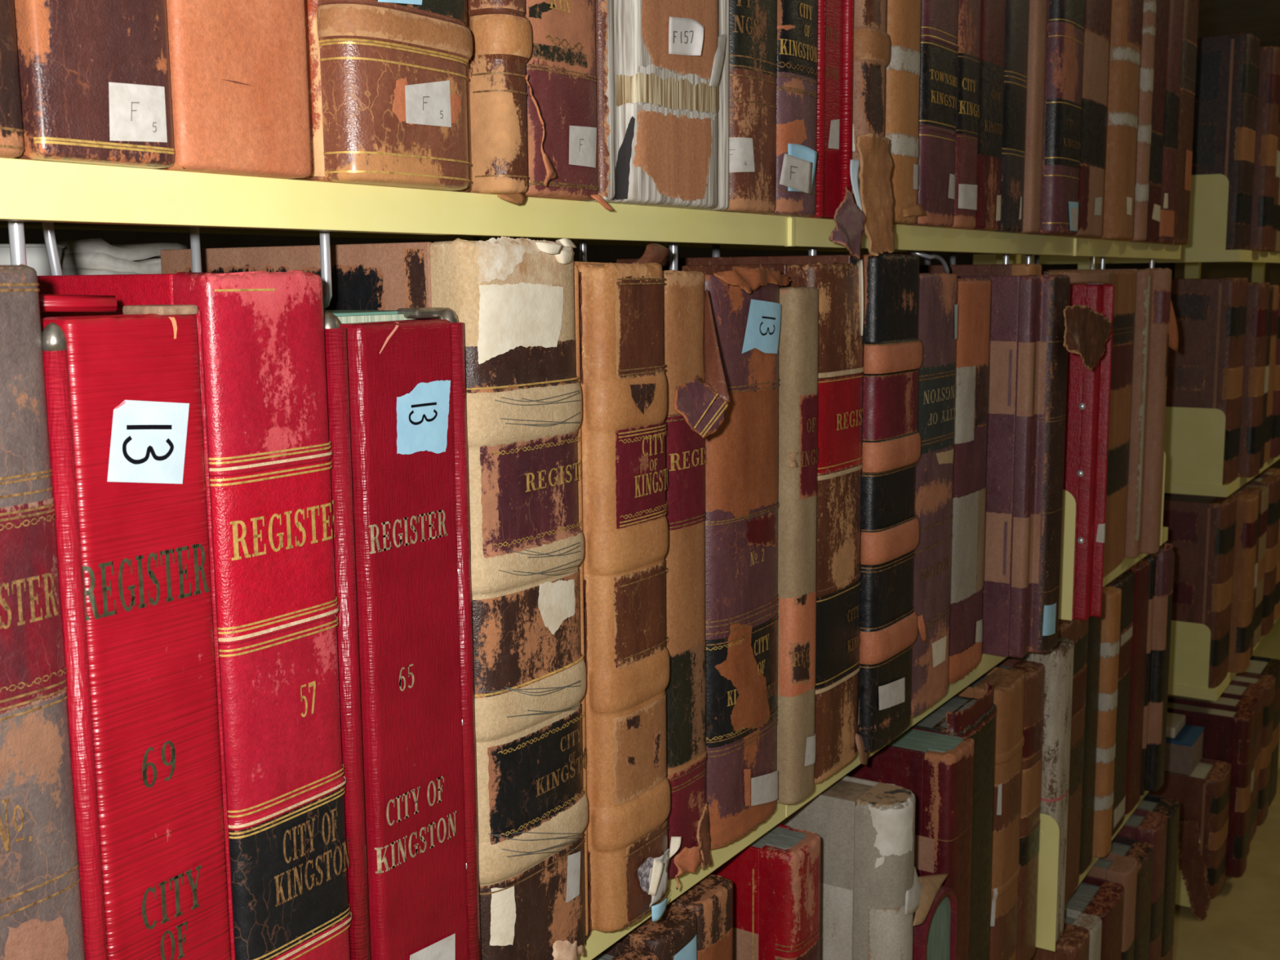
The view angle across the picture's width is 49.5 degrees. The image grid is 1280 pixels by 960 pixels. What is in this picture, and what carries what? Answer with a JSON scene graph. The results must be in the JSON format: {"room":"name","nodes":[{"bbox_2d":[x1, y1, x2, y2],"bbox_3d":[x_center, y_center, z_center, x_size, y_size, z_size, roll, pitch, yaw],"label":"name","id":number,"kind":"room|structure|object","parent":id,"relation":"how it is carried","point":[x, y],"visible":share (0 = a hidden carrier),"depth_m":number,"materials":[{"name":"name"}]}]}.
{"room":"archive storage room","nodes":[
{"label":"archive storage room","id":0,"kind":"room"},
{"bbox_2d":[0,227,1175,279],"bbox_3d":[0.598,-0.572,4.806,0.100,2.750,11.200,5,10,32],"label":"wall","id":1,"kind":"structure","parent":0,"point":[595,253],"depth_m":2.85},
{"bbox_2d":[1172,767,1279,959],"bbox_3d":[2.339,0.981,3.916,4.200,0.100,11.200,5,10,32],"label":"floor","id":2,"kind":"structure","parent":0,"point":[1242,922],"depth_m":3.28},
{"bbox_2d":[479,236,520,240],"bbox_3d":[-0.136,0.148,1.435,0.040,2.300,0.032,5,10,32],"label":"upright post","id":3,"kind":"object","parent":2,"relation":"on","point":[482,238],"visible":0.02,"depth_m":1.37,"materials":[{"name":"metal"}]},
{"bbox_2d":[287,216,1074,256],"bbox_3d":[0.110,-0.294,1.746,0.620,0.026,0.892,5,10,32],"label":"steel shelf","id":4,"kind":"object","parent":3,"relation":"attached to","point":[809,232],"visible":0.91,"depth_m":1.58,"materials":[{"name":"yellow metal"}]},
{"bbox_2d":[806,0,853,219],"bbox_3d":[0.047,-0.474,1.299,0.306,0.460,0.068,5,10,32],"label":"book","id":5,"kind":"object","parent":4,"relation":"on","point":[834,89],"visible":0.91,"depth_m":1.24,"materials":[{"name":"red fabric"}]},
{"bbox_2d":[828,0,894,258],"bbox_3d":[0.109,-0.462,1.332,0.158,0.500,0.363,-7,10,-38],"label":"ledger","id":6,"kind":"object","parent":4,"relation":"on","point":[868,209],"visible":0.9,"depth_m":1.27,"materials":[{"name":"leather"}]},
{"bbox_2d":[884,0,926,224],"bbox_3d":[0.142,-0.495,1.428,0.307,0.463,0.103,5,10,32],"label":"ledger","id":7,"kind":"object","parent":4,"relation":"on","point":[903,17],"visible":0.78,"depth_m":1.35,"materials":[{"name":"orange leather"}]},
{"bbox_2d":[906,0,958,227],"bbox_3d":[0.192,-0.508,1.517,0.301,0.462,0.100,5,10,32],"label":"ledger","id":8,"kind":"object","parent":4,"relation":"on","point":[939,47],"visible":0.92,"depth_m":1.44,"materials":[{"name":"leather"}]},
{"bbox_2d":[946,0,981,229],"bbox_3d":[0.237,-0.518,1.589,0.301,0.461,0.071,5,10,32],"label":"ledger","id":9,"kind":"object","parent":4,"relation":"on","point":[967,112],"visible":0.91,"depth_m":1.51,"materials":[{"name":"leather"}]},
{"bbox_2d":[971,0,1005,231],"bbox_3d":[0.280,-0.528,1.658,0.301,0.461,0.091,5,10,32],"label":"ledger","id":10,"kind":"object","parent":4,"relation":"on","point":[993,24],"visible":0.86,"depth_m":1.58,"materials":[{"name":"leather"}]},
{"bbox_2d":[993,0,1029,232],"bbox_3d":[0.328,-0.540,1.733,0.300,0.461,0.088,5,10,32],"label":"ledger","id":11,"kind":"object","parent":4,"relation":"on","point":[1017,11],"visible":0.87,"depth_m":1.66,"materials":[{"name":"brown leather"}]},
{"bbox_2d":[1015,0,1047,233],"bbox_3d":[0.368,-0.547,1.785,0.300,0.461,0.041,5,10,32],"label":"ledger","id":12,"kind":"object","parent":4,"relation":"on","point":[1037,16],"visible":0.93,"depth_m":1.71,"materials":[{"name":"leather"}]},
{"bbox_2d":[1026,0,1085,235],"bbox_3d":[0.425,-0.555,1.836,0.301,0.461,0.106,5,10,32],"label":"ledger","id":13,"kind":"object","parent":4,"relation":"on","point":[1065,22],"visible":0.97,"depth_m":1.74,"materials":[{"name":"leather"}]},
{"bbox_2d":[1052,0,1111,238],"bbox_3d":[0.499,-0.575,1.968,0.301,0.461,0.197,5,10,32],"label":"ledger","id":14,"kind":"object","parent":4,"relation":"on","point":[1097,12],"visible":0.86,"depth_m":1.88,"materials":[{"name":"leather"}]},
{"bbox_2d":[785,618,1059,817],"bbox_3d":[0.114,0.223,1.821,0.620,0.026,0.892,5,10,32],"label":"steel shelf","id":15,"kind":"object","parent":3,"relation":"attached to","point":[987,662],"visible":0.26,"depth_m":1.58,"materials":[{"name":"yellow metal"}]},
{"bbox_2d":[662,261,869,783],"bbox_3d":[0.073,0.037,1.392,0.303,0.502,0.141,5,10,32],"label":"ledger","id":16,"kind":"object","parent":15,"relation":"on","point":[840,343],"visible":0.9,"depth_m":1.29,"materials":[{"name":"leather"}]},
{"bbox_2d":[616,253,922,752],"bbox_3d":[0.128,0.014,1.454,0.306,0.492,0.148,5,10,32],"label":"ledger","id":17,"kind":"object","parent":15,"relation":"on","point":[889,287],"visible":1,"depth_m":1.36,"materials":[{"name":"black leather"}]},
{"bbox_2d":[910,272,958,718],"bbox_3d":[0.199,0.006,1.575,0.311,0.474,0.141,5,10,32],"label":"ledger","id":18,"kind":"object","parent":15,"relation":"on","point":[937,332],"visible":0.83,"depth_m":1.49,"materials":[{"name":"leather"}]},
{"bbox_2d":[947,276,991,684],"bbox_3d":[0.268,-0.009,1.714,0.301,0.475,0.166,5,10,32],"label":"ledger","id":19,"kind":"object","parent":15,"relation":"on","point":[973,295],"visible":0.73,"depth_m":1.62,"materials":[{"name":"leather"}]},
{"bbox_2d":[957,274,1070,657],"bbox_3d":[0.380,-0.030,1.820,0.341,0.471,0.136,5,10,32],"label":"ledger","id":20,"kind":"object","parent":15,"relation":"on","point":[1028,357],"visible":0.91,"depth_m":1.70,"materials":[{"name":"leather"}]},
{"bbox_2d":[1058,489,1075,620],"bbox_3d":[0.530,0.098,1.937,0.150,0.181,0.004,5,10,32],"label":"bookend","id":21,"kind":"object","parent":15,"relation":"on","point":[1068,509],"visible":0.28,"depth_m":1.90,"materials":[{"name":"yellow metal"}]},
{"bbox_2d":[1062,271,1114,620],"bbox_3d":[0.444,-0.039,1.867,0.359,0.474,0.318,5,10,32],"label":"book","id":22,"kind":"object","parent":15,"relation":"on","point":[1089,315],"visible":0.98,"depth_m":1.88,"materials":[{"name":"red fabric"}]},
{"bbox_3d":[0.118,0.691,1.889,0.620,0.026,0.892,5,10,32],"label":"steel shelf","id":23,"kind":"object","parent":3,"relation":"attached to","visible":0},
{"bbox_2d":[778,775,948,959],"bbox_3d":[0.148,0.510,1.536,0.368,0.433,0.162,5,10,32],"label":"ledger","id":24,"kind":"object","parent":23,"relation":"on","point":[872,890],"visible":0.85,"depth_m":1.38,"materials":[{"name":"fabric"}]},
{"bbox_2d":[844,727,973,959],"bbox_3d":[0.219,0.494,1.655,0.340,0.429,0.078,5,10,32],"label":"ledger","id":25,"kind":"object","parent":23,"relation":"on","point":[937,767],"visible":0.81,"depth_m":1.53,"materials":[{"name":"leather"}]},
{"bbox_2d":[912,885,958,959],"bbox_3d":[0.194,0.573,1.563,0.302,0.300,0.106,5,10,32],"label":"ledger","id":26,"kind":"object","parent":23,"relation":"on","point":[935,938],"visible":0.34,"depth_m":1.48,"materials":[{"name":"red leather"}]},
{"bbox_2d":[911,682,995,959],"bbox_3d":[0.280,0.469,1.747,0.300,0.451,0.140,5,10,32],"label":"ledger","id":27,"kind":"object","parent":23,"relation":"on","point":[965,717],"visible":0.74,"depth_m":1.66,"materials":[{"name":"leather"}]},
{"bbox_2d":[955,666,1024,959],"bbox_3d":[0.361,0.459,1.892,0.302,0.429,0.112,5,10,32],"label":"ledger","id":28,"kind":"object","parent":23,"relation":"on","point":[1008,686],"visible":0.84,"depth_m":1.79,"materials":[{"name":"leather"}]},
{"bbox_2d":[994,657,1044,959],"bbox_3d":[0.413,0.452,1.978,0.300,0.418,0.087,5,10,32],"label":"ledger","id":29,"kind":"object","parent":23,"relation":"on","point":[1033,672],"visible":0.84,"depth_m":1.89,"materials":[{"name":"brown leather"}]},
{"bbox_2d":[1008,635,1074,942],"bbox_3d":[0.476,0.432,2.045,0.300,0.437,0.078,5,10,32],"label":"ledger","id":30,"kind":"object","parent":23,"relation":"on","point":[1058,662],"visible":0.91,"depth_m":1.94,"materials":[{"name":"leather"}]},
{"bbox_2d":[1035,813,1059,951],"bbox_3d":[0.521,0.561,1.983,0.150,0.198,0.004,5,10,32],"label":"bookend","id":31,"kind":"object","parent":23,"relation":"on","point":[1049,837],"visible":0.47,"depth_m":1.95,"materials":[{"name":"yellow metal"}]},
{"bbox_2d":[847,248,879,255],"bbox_3d":[0.345,0.036,2.180,0.040,2.300,0.032,5,10,32],"label":"upright post","id":32,"kind":"object","parent":2,"relation":"on","point":[863,251],"visible":0.02,"depth_m":2.11,"materials":[{"name":"yellow metal"}]},
{"bbox_2d":[706,237,1181,259],"bbox_3d":[0.539,-0.394,2.412,0.620,0.026,0.700,5,10,32],"label":"steel shelf","id":33,"kind":"object","parent":32,"relation":"attached to","point":[1088,247],"visible":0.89,"depth_m":2.25,"materials":[{"name":"yellow metal"}]},
{"bbox_2d":[1093,0,1142,240],"bbox_3d":[0.600,-0.598,2.117,0.301,0.461,0.164,5,10,32],"label":"ledger","id":34,"kind":"object","parent":33,"relation":"on","point":[1126,15],"visible":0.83,"depth_m":2.02,"materials":[{"name":"leather"}]},
{"bbox_2d":[1122,0,1156,241],"bbox_3d":[0.663,-0.613,2.223,0.301,0.461,0.080,5,10,32],"label":"ledger","id":35,"kind":"object","parent":33,"relation":"on","point":[1141,184],"visible":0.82,"depth_m":2.14,"materials":[{"name":"leather"}]},
{"bbox_2d":[1136,0,1168,243],"bbox_3d":[0.711,-0.628,2.319,0.300,0.461,0.133,5,10,32],"label":"ledger","id":36,"kind":"object","parent":33,"relation":"on","point":[1162,6],"visible":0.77,"depth_m":2.24,"materials":[{"name":"leather"}]},
{"bbox_2d":[1155,0,1183,244],"bbox_3d":[0.775,-0.642,2.419,0.300,0.461,0.105,5,10,32],"label":"ledger","id":37,"kind":"object","parent":33,"relation":"on","point":[1174,38],"visible":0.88,"depth_m":2.33,"materials":[{"name":"leather"}]},
{"bbox_2d":[1169,0,1199,244],"bbox_3d":[0.837,-0.657,2.515,0.300,0.461,0.124,5,10,32],"label":"ledger","id":38,"kind":"object","parent":33,"relation":"on","point":[1190,18],"visible":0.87,"depth_m":2.42,"materials":[{"name":"leather"}]},
{"bbox_2d":[1075,791,1148,889],"bbox_3d":[0.547,0.592,2.554,0.620,0.026,0.700,5,10,32],"label":"steel shelf","id":39,"kind":"object","parent":32,"relation":"attached to","point":[1126,816],"visible":0.02,"depth_m":2.42,"materials":[{"name":"yellow metal"}]},
{"bbox_2d":[1057,617,1088,903],"bbox_3d":[0.525,0.410,2.164,0.300,0.445,0.171,5,10,32],"label":"ledger","id":40,"kind":"object","parent":39,"relation":"on","point":[1077,630],"visible":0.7,"depth_m":2.09,"materials":[{"name":"brown leather"}]},
{"bbox_2d":[1079,613,1102,875],"bbox_3d":[0.591,0.394,2.277,0.300,0.443,0.086,5,10,32],"label":"ledger","id":41,"kind":"object","parent":39,"relation":"on","point":[1095,623],"visible":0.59,"depth_m":2.19,"materials":[{"name":"leather"}]},
{"bbox_2d":[1092,586,1121,857],"bbox_3d":[0.643,0.386,2.332,0.301,0.444,0.057,5,10,32],"label":"ledger","id":42,"kind":"object","parent":39,"relation":"on","point":[1111,596],"visible":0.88,"depth_m":2.24,"materials":[{"name":"beige leather"}]},
{"bbox_2d":[1105,569,1134,837],"bbox_3d":[0.690,0.372,2.426,0.300,0.443,0.147,5,10,32],"label":"ledger","id":43,"kind":"object","parent":39,"relation":"on","point":[1125,581],"visible":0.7,"depth_m":2.35,"materials":[{"name":"black leather"}]},
{"bbox_2d":[1124,558,1150,814],"bbox_3d":[0.759,0.356,2.535,0.300,0.443,0.106,5,10,32],"label":"ledger","id":44,"kind":"object","parent":39,"relation":"on","point":[1141,569],"visible":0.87,"depth_m":2.44,"materials":[{"name":"leather"}]},
{"bbox_2d":[1139,542,1174,795],"bbox_3d":[0.840,0.336,2.626,0.300,0.454,0.131,5,10,32],"label":"ledger","id":45,"kind":"object","parent":39,"relation":"on","point":[1162,562],"visible":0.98,"depth_m":2.52,"materials":[{"name":"black leather"}]},
{"bbox_2d":[1102,526,1168,586],"bbox_3d":[0.543,0.123,2.486,0.620,0.026,0.700,5,10,32],"label":"steel shelf","id":46,"kind":"object","parent":32,"relation":"attached to","point":[1127,562],"visible":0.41,"depth_m":2.34,"materials":[{"name":"yellow metal"}]},
{"bbox_2d":[1041,270,1136,577],"bbox_3d":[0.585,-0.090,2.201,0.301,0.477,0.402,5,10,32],"label":"ledger","id":47,"kind":"object","parent":46,"relation":"on","point":[1123,326],"visible":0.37,"depth_m":2.19,"materials":[{"name":"leather"}]},
{"bbox_2d":[1041,267,1177,558],"bbox_3d":[0.758,-0.123,2.410,0.308,0.481,0.141,5,10,32],"label":"ledger","id":48,"kind":"object","parent":46,"relation":"on","point":[1155,328],"visible":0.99,"depth_m":2.31,"materials":[{"name":"leather"}]},
{"bbox_3d":[0.552,1.094,2.626,0.620,0.026,0.700,5,10,32],"label":"steel shelf","id":49,"kind":"object","parent":32,"relation":"attached to","visible":0},
{"bbox_2d":[1064,875,1124,959],"bbox_3d":[0.639,0.890,2.333,0.300,0.461,0.147,5,10,32],"label":"ledger","id":50,"kind":"object","parent":49,"relation":"on","point":[1104,899],"visible":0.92,"depth_m":2.23,"materials":[{"name":"leather"}]},
{"bbox_2d":[1086,852,1137,959],"bbox_3d":[0.700,0.869,2.428,0.300,0.476,0.077,5,10,32],"label":"ledger","id":51,"kind":"object","parent":49,"relation":"on","point":[1121,869],"visible":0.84,"depth_m":2.31,"materials":[{"name":"leather"}]},
{"bbox_2d":[1109,835,1153,959],"bbox_3d":[0.757,0.865,2.517,0.300,0.456,0.127,5,10,32],"label":"ledger","id":52,"kind":"object","parent":49,"relation":"on","point":[1142,851],"visible":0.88,"depth_m":2.41,"materials":[{"name":"leather"}]},
{"bbox_2d":[1116,808,1167,959],"bbox_3d":[0.819,0.841,2.611,0.300,0.476,0.097,5,10,32],"label":"ledger","id":53,"kind":"object","parent":49,"relation":"on","point":[1143,825],"visible":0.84,"depth_m":2.50,"materials":[{"name":"leather"}]},
{"bbox_2d":[1136,794,1179,959],"bbox_3d":[0.875,0.833,2.699,0.300,0.466,0.107,5,10,32],"label":"ledger","id":54,"kind":"object","parent":49,"relation":"on","point":[1170,807],"visible":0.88,"depth_m":2.59,"materials":[{"name":"black leather"}]},
{"bbox_2d":[1077,263,1098,269],"bbox_3d":[1.048,-0.031,3.301,0.040,2.100,0.032,5,10,32],"label":"upright post","id":55,"kind":"object","parent":2,"relation":"on","point":[1080,266],"visible":0.02,"depth_m":3.22,"materials":[{"name":"yellow metal"}]},
{"bbox_2d":[973,249,1279,264],"bbox_3d":[2.027,-0.737,4.699,0.600,0.026,3.600,5,10,32],"label":"steel shelf","id":56,"kind":"object","parent":55,"relation":"attached to","point":[1211,255],"visible":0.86,"depth_m":3.19,"materials":[{"name":"yellow metal"}]},
{"bbox_2d":[1180,173,1228,250],"bbox_3d":[1.221,-0.594,3.088,0.160,0.165,0.004,5,10,32],"label":"bookend","id":57,"kind":"object","parent":56,"relation":"on","point":[1209,193],"visible":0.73,"depth_m":3.06,"materials":[{"name":"yellow metal"}]},
{"bbox_2d":[1191,32,1260,250],"bbox_3d":[1.227,-0.753,3.152,0.300,0.462,0.150,5,10,32],"label":"ledger","id":58,"kind":"object","parent":56,"relation":"on","point":[1226,96],"visible":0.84,"depth_m":3.04,"materials":[{"name":"leather"}]},
{"bbox_2d":[1248,45,1279,251],"bbox_3d":[1.321,-0.762,3.243,0.300,0.452,0.102,5,10,32],"label":"ledger","id":59,"kind":"object","parent":56,"relation":"on","point":[1268,86],"visible":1,"depth_m":3.14,"materials":[{"name":"brown leather"}]},
{"bbox_2d":[1164,455,1279,497],"bbox_3d":[2.032,-0.220,4.774,0.600,0.026,3.600,5,10,32],"label":"steel shelf","id":60,"kind":"object","parent":55,"relation":"attached to","point":[1224,491],"visible":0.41,"depth_m":3.16,"materials":[{"name":"yellow metal"}]},
{"bbox_2d":[1164,406,1225,485],"bbox_3d":[1.245,-0.078,3.150,0.150,0.172,0.004,5,10,32],"label":"bookend","id":61,"kind":"object","parent":60,"relation":"on","point":[1194,437],"visible":0.72,"depth_m":3.14,"materials":[{"name":"yellow metal"}]},
{"bbox_2d":[1165,277,1248,484],"bbox_3d":[1.232,-0.236,3.227,0.300,0.462,0.152,5,10,32],"label":"ledger","id":62,"kind":"object","parent":60,"relation":"on","point":[1206,371],"visible":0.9,"depth_m":3.11,"materials":[{"name":"brown leather"}]},
{"bbox_2d":[1237,281,1270,477],"bbox_3d":[1.327,-0.245,3.320,0.300,0.451,0.104,5,10,32],"label":"ledger","id":63,"kind":"object","parent":60,"relation":"on","point":[1258,294],"visible":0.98,"depth_m":3.21,"materials":[{"name":"brown leather"}]},
{"bbox_2d":[1168,615,1279,701],"bbox_3d":[2.036,0.248,4.841,0.600,0.026,3.600,5,10,32],"label":"steel shelf","id":64,"kind":"object","parent":55,"relation":"attached to","point":[1210,694],"visible":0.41,"depth_m":3.21,"materials":[{"name":"yellow metal"}]},
{"bbox_2d":[1168,620,1210,688],"bbox_3d":[1.242,0.400,3.223,0.150,0.150,0.004,5,10,32],"label":"bookend","id":65,"kind":"object","parent":64,"relation":"on","point":[1189,646],"visible":0.72,"depth_m":3.21,"materials":[{"name":"yellow metal"}]},
{"bbox_2d":[1160,493,1236,688],"bbox_3d":[1.239,0.246,3.300,0.300,0.432,0.161,5,10,32],"label":"ledger","id":66,"kind":"object","parent":64,"relation":"on","point":[1202,528],"visible":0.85,"depth_m":3.18,"materials":[{"name":"brown leather"}]},
{"bbox_2d":[1227,492,1258,673],"bbox_3d":[1.337,0.237,3.397,0.300,0.422,0.105,5,10,32],"label":"ledger","id":67,"kind":"object","parent":64,"relation":"on","point":[1246,510],"visible":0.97,"depth_m":3.29,"materials":[{"name":"leather"}]},
{"bbox_2d":[1244,473,1279,635],"bbox_3d":[1.555,0.189,3.755,0.300,0.412,0.154,5,10,32],"label":"ledger","id":68,"kind":"object","parent":64,"relation":"on","point":[1272,482],"visible":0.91,"depth_m":3.64,"materials":[{"name":"brown leather"}]},
{"bbox_2d":[1175,616,1279,906],"bbox_3d":[2.040,0.751,4.914,0.600,0.026,3.600,5,10,32],"label":"steel shelf","id":69,"kind":"object","parent":2,"relation":"on","point":[1268,646],"visible":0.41,"depth_m":5.42,"materials":[{"name":"yellow metal"}]},
{"bbox_2d":[1146,757,1231,920],"bbox_3d":[1.256,0.846,3.369,0.300,0.343,0.166,5,10,32],"label":"ledger","id":70,"kind":"object","parent":69,"relation":"on","point":[1203,796],"visible":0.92,"depth_m":3.25,"materials":[{"name":"brown leather"}]},
{"bbox_2d":[1164,724,1204,775],"bbox_3d":[1.230,0.636,3.356,0.222,0.078,0.142,5,10,32],"label":"box","id":71,"kind":"object","parent":70,"relation":"on","point":[1184,752],"visible":0.44,"depth_m":3.26,"materials":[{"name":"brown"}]},
{"bbox_2d":[1167,697,1254,877],"bbox_3d":[1.352,0.752,3.451,0.300,0.402,0.094,5,10,32],"label":"ledger","id":72,"kind":"object","parent":69,"relation":"on","point":[1228,731],"visible":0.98,"depth_m":3.35,"materials":[{"name":"leather"}]},
{"bbox_2d":[1232,672,1275,826],"bbox_3d":[1.553,0.713,3.782,0.300,0.382,0.129,5,10,32],"label":"ledger","id":73,"kind":"object","parent":69,"relation":"on","point":[1268,682],"visible":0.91,"depth_m":3.68,"materials":[{"name":"brown leather"}]},
{"bbox_3d":[-0.617,0.260,0.689,0.040,2.300,0.032,5,10,32],"label":"upright post","id":74,"kind":"object","parent":2,"relation":"on","visible":0},
{"bbox_2d":[0,157,789,246],"bbox_3d":[-0.372,-0.182,1.001,0.620,0.026,0.893,5,10,32],"label":"steel shelf","id":75,"kind":"object","parent":74,"relation":"attached to","point":[68,195],"visible":1,"depth_m":0.76,"materials":[{"name":"yellow metal"}]},
{"bbox_2d":[0,0,24,158],"bbox_3d":[-0.412,-0.368,0.590,0.300,0.461,0.108,5,10,32],"label":"ledger","id":76,"kind":"object","parent":75,"relation":"on","point":[11,138],"visible":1,"depth_m":0.58,"materials":[{"name":"leather"}]},
{"bbox_2d":[13,0,174,168],"bbox_3d":[-0.378,-0.381,0.675,0.341,0.461,0.071,5,10,32],"label":"ledger","id":77,"kind":"object","parent":75,"relation":"on","point":[94,75],"visible":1,"depth_m":0.61,"materials":[{"name":"brown leather"}]},
{"bbox_2d":[155,0,311,178],"bbox_3d":[-0.318,-0.389,0.729,0.300,0.461,0.084,5,10,32],"label":"ledger","id":78,"kind":"object","parent":75,"relation":"on","point":[238,75],"visible":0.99,"depth_m":0.67,"materials":[{"name":"orange leather"}]},
{"bbox_2d":[289,0,472,192],"bbox_3d":[-0.263,-0.405,0.832,0.344,0.461,0.148,5,10,32],"label":"ledger","id":79,"kind":"object","parent":75,"relation":"on","point":[388,80],"visible":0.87,"depth_m":0.75,"materials":[{"name":"leather"}]},
{"bbox_2d":[466,0,532,204],"bbox_3d":[-0.201,-0.412,0.900,0.304,0.469,0.043,5,10,32],"label":"ledger","id":80,"kind":"object","parent":75,"relation":"on","point":[501,33],"visible":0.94,"depth_m":0.84,"materials":[{"name":"leather"}]},
{"bbox_2d":[524,0,613,209],"bbox_3d":[-0.167,-0.419,0.949,0.319,0.469,0.098,5,10,35],"label":"ledger","id":81,"kind":"object","parent":75,"relation":"on","point":[561,78],"visible":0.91,"depth_m":0.89,"materials":[{"name":"leather"}]},
{"bbox_2d":[586,0,728,210],"bbox_3d":[-0.092,-0.439,1.058,0.310,0.462,0.179,5,10,32],"label":"ledger","id":82,"kind":"object","parent":75,"relation":"on","point":[662,66],"visible":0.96,"depth_m":0.98,"materials":[{"name":"paper"}]},
{"bbox_2d":[719,0,777,213],"bbox_3d":[-0.030,-0.456,1.170,0.301,0.462,0.078,5,10,32],"label":"ledger","id":83,"kind":"object","parent":75,"relation":"on","point":[753,24],"visible":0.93,"depth_m":1.10,"materials":[{"name":"brown leather"}]},
{"bbox_2d":[763,0,817,217],"bbox_3d":[0.011,-0.464,1.224,0.310,0.461,0.096,5,10,32],"label":"ledger","id":84,"kind":"object","parent":75,"relation":"on","point":[796,153],"visible":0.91,"depth_m":1.16,"materials":[{"name":"leather"}]},
{"bbox_2d":[577,802,785,959],"bbox_3d":[-0.367,0.335,1.076,0.620,0.026,0.893,5,10,32],"label":"steel shelf","id":85,"kind":"object","parent":74,"relation":"attached to","point":[597,941],"visible":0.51,"depth_m":1.14,"materials":[{"name":"yellow metal"}]},
{"bbox_2d":[0,263,84,959],"bbox_3d":[-0.399,0.139,0.669,0.301,0.478,0.088,5,10,32],"label":"book","id":86,"kind":"object","parent":85,"relation":"on","point":[41,914],"visible":1,"depth_m":0.60,"materials":[{"name":"leather"}]},
{"bbox_2d":[38,293,235,959],"bbox_3d":[-0.359,0.135,0.744,0.311,0.465,0.086,5,10,32],"label":"book","id":87,"kind":"object","parent":85,"relation":"on","point":[125,387],"visible":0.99,"depth_m":0.65,"materials":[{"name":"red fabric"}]},
{"bbox_2d":[37,269,351,959],"bbox_3d":[-0.308,0.120,0.809,0.302,0.476,0.082,5,10,32],"label":"book","id":88,"kind":"object","parent":85,"relation":"on","point":[269,455],"visible":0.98,"depth_m":0.71,"materials":[{"name":"leather"}]},
{"bbox_2d":[160,235,587,959],"bbox_3d":[-0.179,0.084,0.980,0.297,0.497,0.123,5,10,32],"label":"ledger","id":89,"kind":"object","parent":85,"relation":"on","point":[513,299],"visible":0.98,"depth_m":0.89,"materials":[{"name":"beige leather"}]},
{"bbox_2d":[323,306,480,959],"bbox_3d":[-0.257,0.109,0.893,0.301,0.471,0.115,5,10,32],"label":"book","id":90,"kind":"object","parent":85,"relation":"on","point":[396,388],"visible":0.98,"depth_m":0.81,"materials":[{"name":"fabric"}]},
{"bbox_2d":[573,243,680,944],"bbox_3d":[-0.112,0.071,1.087,0.314,0.502,0.135,5,10,32],"label":"ledger","id":91,"kind":"object","parent":85,"relation":"on","point":[620,370],"visible":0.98,"depth_m":0.98,"materials":[{"name":"beige leather"}]},
{"bbox_2d":[662,270,711,889],"bbox_3d":[-0.078,0.069,1.156,0.324,0.478,0.086,5,10,36],"label":"ledger","id":92,"kind":"object","parent":85,"relation":"on","point":[683,291],"visible":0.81,"depth_m":1.08,"materials":[{"name":"leather"}]},
{"bbox_2d":[673,266,791,849],"bbox_3d":[-0.042,0.062,1.184,0.338,0.479,0.253,4,9,28],"label":"ledger","id":93,"kind":"object","parent":85,"relation":"on","point":[735,409],"visible":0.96,"depth_m":1.14,"materials":[{"name":"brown leather"}]},
{"bbox_2d":[776,286,818,804],"bbox_3d":[0.024,0.051,1.311,0.301,0.462,0.053,5,10,32],"label":"ledger","id":94,"kind":"object","parent":85,"relation":"on","point":[797,395],"visible":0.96,"depth_m":1.22,"materials":[{"name":"leather"}]},
{"bbox_3d":[-0.529,0.082,1.129,0.246,0.462,0.080,5,10,32],"label":"ledger","id":95,"kind":"object","parent":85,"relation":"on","visible":0},
{"bbox_2d":[62,269,143,275],"bbox_3d":[-0.454,-0.169,1.173,0.141,0.018,0.100,5,10,32],"label":"sheaf","id":96,"kind":"object","parent":95,"relation":"on","point":[65,272],"visible":0.12,"depth_m":1.11,"materials":[{"name":"white paper"}]},
{"bbox_2d":[60,252,161,274],"bbox_3d":[-0.459,-0.181,1.171,0.141,0.018,0.095,5,10,32],"label":"sheaf","id":97,"kind":"object","parent":96,"relation":"on","point":[89,261],"visible":0.44,"depth_m":1.11,"materials":[{"name":"white paper"}]},
{"bbox_2d":[36,237,188,260],"bbox_3d":[-0.463,-0.193,1.170,0.141,0.018,0.090,5,10,32],"label":"sheaf","id":98,"kind":"object","parent":97,"relation":"on","point":[135,251],"visible":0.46,"depth_m":1.12,"materials":[{"name":"white paper"}]},
{"bbox_3d":[-0.363,0.803,1.143,0.620,0.026,0.893,5,10,32],"label":"steel shelf","id":99,"kind":"object","parent":74,"relation":"attached to","visible":0},
{"bbox_2d":[618,903,697,959],"bbox_3d":[-0.090,0.559,1.216,0.300,0.433,0.066,5,10,32],"label":"ledger","id":100,"kind":"object","parent":99,"relation":"on","point":[673,936],"visible":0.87,"depth_m":1.10,"materials":[{"name":"leather"}]},
{"bbox_2d":[669,873,733,959],"bbox_3d":[-0.057,0.550,1.275,0.300,0.433,0.066,5,10,32],"label":"ledger","id":101,"kind":"object","parent":99,"relation":"on","point":[711,899],"visible":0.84,"depth_m":1.16,"materials":[{"name":"leather"}]},
{"bbox_2d":[710,823,820,959],"bbox_3d":[0.032,0.535,1.383,0.300,0.429,0.065,5,10,32],"label":"ledger","id":102,"kind":"object","parent":99,"relation":"on","point":[775,878],"visible":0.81,"depth_m":1.27,"materials":[{"name":"red leather"}]},
{"bbox_2d":[1197,0,1279,48],"bbox_3d":[2.313,-1.840,3.509,4.200,0.100,11.200,5,10,32],"label":"wall","id":103,"kind":"structure","parent":0,"point":[1260,18],"depth_m":6.86,"materials":[{"name":"paint"}]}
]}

